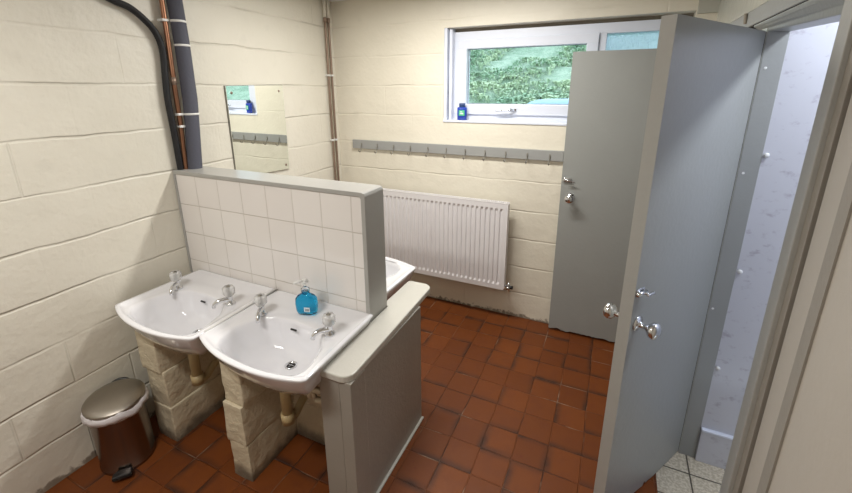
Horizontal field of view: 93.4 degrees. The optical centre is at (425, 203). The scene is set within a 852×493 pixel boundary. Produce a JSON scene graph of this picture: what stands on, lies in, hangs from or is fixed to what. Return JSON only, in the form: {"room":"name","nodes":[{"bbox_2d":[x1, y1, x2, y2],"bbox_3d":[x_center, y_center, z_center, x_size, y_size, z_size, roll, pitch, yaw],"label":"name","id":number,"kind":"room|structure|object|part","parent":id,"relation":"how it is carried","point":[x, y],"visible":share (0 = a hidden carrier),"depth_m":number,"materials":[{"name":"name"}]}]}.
{"room":"public restroom","nodes":[
{"label":"public restroom","id":0,"kind":"room"},
{"bbox_2d":[0,0,341,492],"bbox_3d":[-1.481,0.090,1.727,0.140,2.320,3.700,7,17,24],"label":"wall","id":1,"kind":"structure","parent":0,"point":[90,218],"depth_m":1.71,"materials":[{"name":"beige paint"}]},
{"bbox_2d":[106,0,183,169],"bbox_3d":[-1.321,-0.342,1.731,0.029,1.508,0.521,7,17,24],"label":"power cable","id":2,"kind":"object","parent":1,"relation":"attached to","point":[161,46],"visible":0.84,"depth_m":1.87,"materials":[{"name":"black plastic"}]},
{"bbox_2d":[157,0,187,168],"bbox_3d":[-1.204,-0.405,1.962,0.038,1.500,0.049,7,17,24],"label":"copper pipe","id":3,"kind":"object","parent":1,"relation":"attached to","point":[164,20],"visible":0.8,"depth_m":1.90,"materials":[{"name":"brown metal"}]},
{"bbox_2d":[166,0,202,168],"bbox_3d":[-1.166,-0.364,2.000,0.070,1.601,0.113,7,17,24],"label":"insulated pipe","id":4,"kind":"object","parent":1,"relation":"attached to","point":[176,12],"visible":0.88,"depth_m":1.93,"materials":[{"name":"grey plastic"}]},
{"bbox_2d":[224,85,288,172],"bbox_3d":[-1.008,-0.441,2.448,0.016,0.543,0.432,7,17,24],"label":"wall mirror","id":5,"kind":"object","parent":1,"relation":"attached to","point":[255,113],"visible":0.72,"depth_m":2.42,"materials":[{"name":"silver mirror"}]},
{"bbox_2d":[322,0,336,180],"bbox_3d":[-0.714,-0.378,3.103,0.032,2.180,0.026,7,17,24],"label":"pipe","id":6,"kind":"object","parent":1,"relation":"attached to","point":[328,75],"visible":0.7,"depth_m":2.96,"materials":[{"name":"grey metal"}]},
{"bbox_2d":[326,0,339,180],"bbox_3d":[-0.698,-0.387,3.136,0.032,2.180,0.026,7,17,24],"label":"pipe","id":7,"kind":"object","parent":1,"relation":"attached to","point":[327,1],"visible":0.62,"depth_m":2.99,"materials":[{"name":"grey metal"}]},
{"bbox_2d":[45,296,724,492],"bbox_3d":[0.177,1.349,1.292,3.700,0.120,3.700,7,17,24],"label":"floor","id":8,"kind":"structure","parent":0,"point":[510,404],"depth_m":1.91,"materials":[{"name":"red tile"}]},
{"bbox_2d":[80,377,155,481],"bbox_3d":[-1.342,0.983,1.776,0.254,0.334,0.244,6,17,21],"label":"pedal bin","id":9,"kind":"object","parent":8,"relation":"on","point":[116,415],"visible":1,"depth_m":1.72,"materials":[{"name":"metal"}]},
{"bbox_3d":[-1.348,0.839,1.737,0.222,0.033,0.222,-8,22,-26],"label":"lid","id":10,"kind":"part","parent":9,"relation":"part of","materials":[{"name":"metal"}]},
{"bbox_2d":[134,330,225,440],"bbox_3d":[-1.174,0.811,1.963,0.144,0.587,0.297,7,17,24],"label":"pier","id":11,"kind":"object","parent":8,"relation":"on","point":[180,406],"visible":0.62,"depth_m":1.89,"materials":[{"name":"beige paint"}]},
{"bbox_2d":[115,269,273,385],"bbox_3d":[-1.042,0.590,1.834,0.543,0.488,0.475,7,17,24],"label":"basin","id":12,"kind":"object","parent":11,"relation":"on","point":[173,315],"visible":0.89,"depth_m":1.84,"materials":[{"name":"white ceramic"}]},
{"bbox_2d":[169,270,182,294],"bbox_3d":[-1.180,0.371,1.879,0.069,0.090,0.090,7,17,24],"label":"tap","id":13,"kind":"object","parent":12,"relation":"on","point":[175,276],"depth_m":1.88,"materials":[{"name":"silver plastic"}]},
{"bbox_2d":[212,284,235,308],"bbox_3d":[-0.877,0.407,1.745,0.072,0.090,0.088,7,17,24],"label":"tap","id":14,"kind":"object","parent":12,"relation":"on","point":[228,302],"depth_m":1.74,"materials":[{"name":"silver plastic"}]},
{"bbox_2d":[219,361,297,481],"bbox_3d":[-0.719,0.867,1.762,0.116,0.585,0.296,7,17,24],"label":"pier","id":15,"kind":"object","parent":8,"relation":"on","point":[256,433],"visible":0.55,"depth_m":1.68,"materials":[{"name":"beige paint"}]},
{"bbox_2d":[199,290,372,426],"bbox_3d":[-0.553,0.652,1.617,0.543,0.488,0.475,7,17,24],"label":"basin","id":16,"kind":"object","parent":15,"relation":"on","point":[270,345],"visible":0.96,"depth_m":1.61,"materials":[{"name":"white ceramic"}]},
{"bbox_2d":[204,288,276,331],"bbox_3d":[-0.780,0.451,1.720,0.011,0.012,0.375,7,17,24],"label":"bead","id":17,"kind":"object","parent":16,"relation":"attached to","point":[275,289],"visible":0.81,"depth_m":1.68,"materials":[{"name":"white plastic"}]},
{"bbox_2d":[253,293,266,322],"bbox_3d":[-0.690,0.432,1.662,0.069,0.090,0.090,7,17,24],"label":"tap","id":18,"kind":"object","parent":16,"relation":"on","point":[260,315],"depth_m":1.66,"materials":[{"name":"silver plastic"}]},
{"bbox_2d":[293,278,317,314],"bbox_3d":[-0.501,0.389,1.676,0.094,0.156,0.054,2,16,7],"label":"soap bottle","id":19,"kind":"object","parent":16,"relation":"on","point":[306,303],"visible":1,"depth_m":1.66,"materials":[{"name":"blue plastic"}]},
{"bbox_2d":[307,383,320,403],"bbox_3d":[-0.399,0.784,1.627,0.153,0.327,0.190,7,17,24],"label":"supply pipe","id":20,"kind":"object","parent":16,"relation":"attached to","point":[313,394],"visible":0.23,"depth_m":1.57,"materials":[{"name":"beige paint"}]},
{"bbox_2d":[311,312,335,339],"bbox_3d":[-0.388,0.469,1.528,0.072,0.090,0.088,7,17,24],"label":"tap","id":21,"kind":"object","parent":16,"relation":"on","point":[326,332],"depth_m":1.53,"materials":[{"name":"silver plastic"}]},
{"bbox_2d":[293,384,324,444],"bbox_3d":[-0.725,0.762,2.071,1.105,0.617,0.329,7,17,24],"label":"wall","id":22,"kind":"structure","parent":8,"relation":"on","point":[310,419],"depth_m":1.86,"materials":[{"name":"beige paint"}]},
{"bbox_2d":[172,166,386,321],"bbox_3d":[-0.715,0.176,1.904,1.126,0.610,0.140,7,17,24],"label":"tiled wall","id":23,"kind":"structure","parent":22,"relation":"on","point":[278,231],"depth_m":1.77,"materials":[{"name":"white tile"}]},
{"bbox_3d":[-1.246,0.108,2.071,0.012,0.534,0.018,7,17,24],"label":"edge trim","id":24,"kind":"part","parent":23,"relation":"part of","materials":[{"name":"white tile"}]},
{"bbox_2d":[385,257,415,299],"bbox_3d":[-0.358,0.502,2.139,0.543,0.488,0.418,7,17,24],"label":"basin","id":25,"kind":"object","parent":22,"relation":"attached to","point":[398,273],"visible":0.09,"depth_m":2.07,"materials":[{"name":"white ceramic"}]},
{"bbox_2d":[320,281,429,492],"bbox_3d":[-0.168,0.808,1.784,0.156,0.656,0.735,7,17,24],"label":"partition","id":26,"kind":"object","parent":8,"relation":"on","point":[370,391],"visible":0.88,"depth_m":1.57,"materials":[{"name":"beige paint"}]},
{"bbox_2d":[320,281,429,382],"bbox_3d":[-0.173,0.505,1.700,0.149,0.028,0.735,7,17,24],"label":"countertop","id":27,"kind":"structure","parent":26,"relation":"on","point":[346,366],"depth_m":1.59,"materials":[{"name":"grey paint"}]},
{"bbox_2d":[331,0,717,323],"bbox_3d":[0.992,-0.166,2.586,3.600,2.320,0.200,7,17,24],"label":"wall","id":28,"kind":"structure","parent":0,"point":[389,54],"depth_m":2.78,"materials":[{"name":"beige paint"}]},
{"bbox_2d":[383,188,512,291],"bbox_3d":[0.050,0.248,2.974,1.231,0.662,0.120,7,17,24],"label":"radiator","id":29,"kind":"object","parent":28,"relation":"attached to","point":[462,239],"visible":0.78,"depth_m":2.86,"materials":[{"name":"white metal"}]},
{"bbox_2d":[383,188,509,204],"bbox_3d":[0.011,-0.063,2.867,1.173,0.005,0.047,7,17,24],"label":"grille","id":30,"kind":"object","parent":29,"relation":"attached to","point":[385,191],"depth_m":2.80,"materials":[{"name":"white metal"}]},
{"bbox_2d":[353,139,563,165],"bbox_3d":[0.134,-0.358,2.787,1.561,0.089,0.070,7,17,24],"label":"rail","id":31,"kind":"object","parent":28,"relation":"attached to","point":[515,153],"visible":1,"depth_m":2.74,"materials":[{"name":"grey paint"}]},
{"bbox_2d":[443,13,693,125],"bbox_3d":[0.779,-0.789,2.472,1.394,0.601,0.146,7,17,24],"label":"window","id":32,"kind":"structure","parent":28,"relation":"in","point":[629,33],"depth_m":2.53,"materials":[{"name":"white plastic"}]},
{"bbox_2d":[457,103,466,119],"bbox_3d":[0.245,-0.622,2.732,0.066,0.112,0.040,3,16,12],"label":"bottle","id":33,"kind":"object","parent":32,"relation":"on","point":[461,110],"visible":1,"depth_m":2.72,"materials":[{"name":"blue plastic"}]},
{"bbox_3d":[0.780,-0.507,2.552,1.394,0.015,0.146,7,17,24],"label":"sill","id":34,"kind":"part","parent":32,"relation":"part of","materials":[{"name":"white plastic"}]},
{"bbox_3d":[0.520,-0.605,2.619,0.131,0.022,0.041,7,17,24],"label":"handle","id":35,"kind":"part","parent":32,"relation":"part of","materials":[{"name":"silver metal"}]},
{"bbox_3d":[0.621,-0.808,2.577,0.866,0.475,0.075,7,17,24],"label":"casement frame","id":36,"kind":"part","parent":32,"relation":"part of","materials":[{"name":"white plastic"}]},
{"bbox_3d":[1.218,-0.735,2.318,0.380,0.470,0.006,7,17,24],"label":"pane","id":37,"kind":"part","parent":32,"relation":"part of","materials":[{"name":"clear glass"}]},
{"bbox_2d":[548,48,656,341],"bbox_3d":[1.119,0.040,2.370,0.640,1.779,0.106,7,17,24],"label":"door","id":38,"kind":"structure","parent":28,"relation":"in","point":[610,90],"depth_m":2.39,"materials":[{"name":"grey paint"}]},
{"bbox_3d":[0.874,-0.027,2.447,0.056,0.056,0.070,7,17,24],"label":"knob","id":39,"kind":"part","parent":38,"relation":"part of","materials":[{"name":"silver metal"}]},
{"bbox_2d":[697,0,719,13],"bbox_3d":[1.422,-1.079,1.996,0.089,0.245,0.012,7,17,24],"label":"trim","id":40,"kind":"structure","parent":28,"relation":"attached to","point":[705,6],"depth_m":2.02,"materials":[{"name":"beige paint"}]},
{"bbox_2d":[678,0,851,492],"bbox_3d":[0.776,0.307,0.706,0.088,2.200,3.500,7,17,24],"label":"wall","id":41,"kind":"structure","parent":0,"point":[815,456],"depth_m":0.79,"materials":[{"name":"beige paint"}]},
{"bbox_2d":[593,14,765,492],"bbox_3d":[0.878,0.319,1.434,0.606,1.766,0.180,-11,19,-33],"label":"door","id":42,"kind":"structure","parent":41,"relation":"in","point":[705,74],"depth_m":1.32,"materials":[{"name":"grey paint"}]},
{"bbox_3d":[0.633,0.367,1.345,0.056,0.056,0.070,-11,19,-33],"label":"knob","id":43,"kind":"part","parent":42,"relation":"part of","materials":[{"name":"silver metal"}]},
{"bbox_3d":[0.695,0.392,1.257,0.056,0.056,0.070,-11,19,-33],"label":"knob","id":44,"kind":"part","parent":42,"relation":"part of","materials":[{"name":"silver metal"}]},
{"bbox_2d":[679,0,851,492],"bbox_3d":[1.185,0.159,1.586,0.113,2.000,1.506,7,17,24],"label":"door frame","id":45,"kind":"structure","parent":41,"relation":"attached to","point":[781,17],"depth_m":1.06,"materials":[{"name":"grey paint"}]},
{"bbox_2d":[756,162,851,492],"bbox_3d":[0.404,0.504,0.022,0.004,2.200,1.896,7,17,24],"label":"strip","id":46,"kind":"object","parent":41,"relation":"attached to","point":[844,211],"visible":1,"depth_m":0.83,"materials":[{"name":"beige paint"}]},
{"bbox_2d":[694,22,838,456],"bbox_3d":[1.729,0.137,1.290,1.149,2.200,0.056,7,17,24],"label":"wall","id":47,"kind":"structure","parent":0,"point":[809,50],"depth_m":1.46,"materials":[{"name":"white paint"}]},
{"bbox_2d":[694,427,733,468],"bbox_3d":[1.672,1.117,1.555,1.048,0.171,0.020,7,17,24],"label":"baseboard","id":48,"kind":"structure","parent":47,"relation":"attached to","point":[713,450],"depth_m":1.74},
{"label":"outside","id":49,"kind":"structure","parent":0,"visible":0},
{"bbox_2d":[469,45,586,103],"bbox_3d":[6.615,-8.141,15.015,34.000,10.649,30.000,7,17,24],"label":"ground","id":50,"kind":"structure","parent":49,"point":[559,73],"depth_m":12.63,"materials":[{"name":"green plant"}]},
{"bbox_2d":[469,45,586,103],"bbox_3d":[3.512,-7.472,16.906,13.366,7.059,17.328,7,17,24],"label":"bracken","id":51,"kind":"object","parent":50,"relation":"on","point":[546,93],"visible":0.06,"depth_m":12.15,"materials":[{"name":"green plant"}]},
{"bbox_2d":[527,98,568,103],"bbox_3d":[2.652,-1.313,7.761,3.912,1.500,1.760,7,17,24],"label":"parked car","id":52,"kind":"object","parent":50,"relation":"on","point":[548,100],"visible":0.02,"depth_m":7.15,"materials":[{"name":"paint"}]}
]}

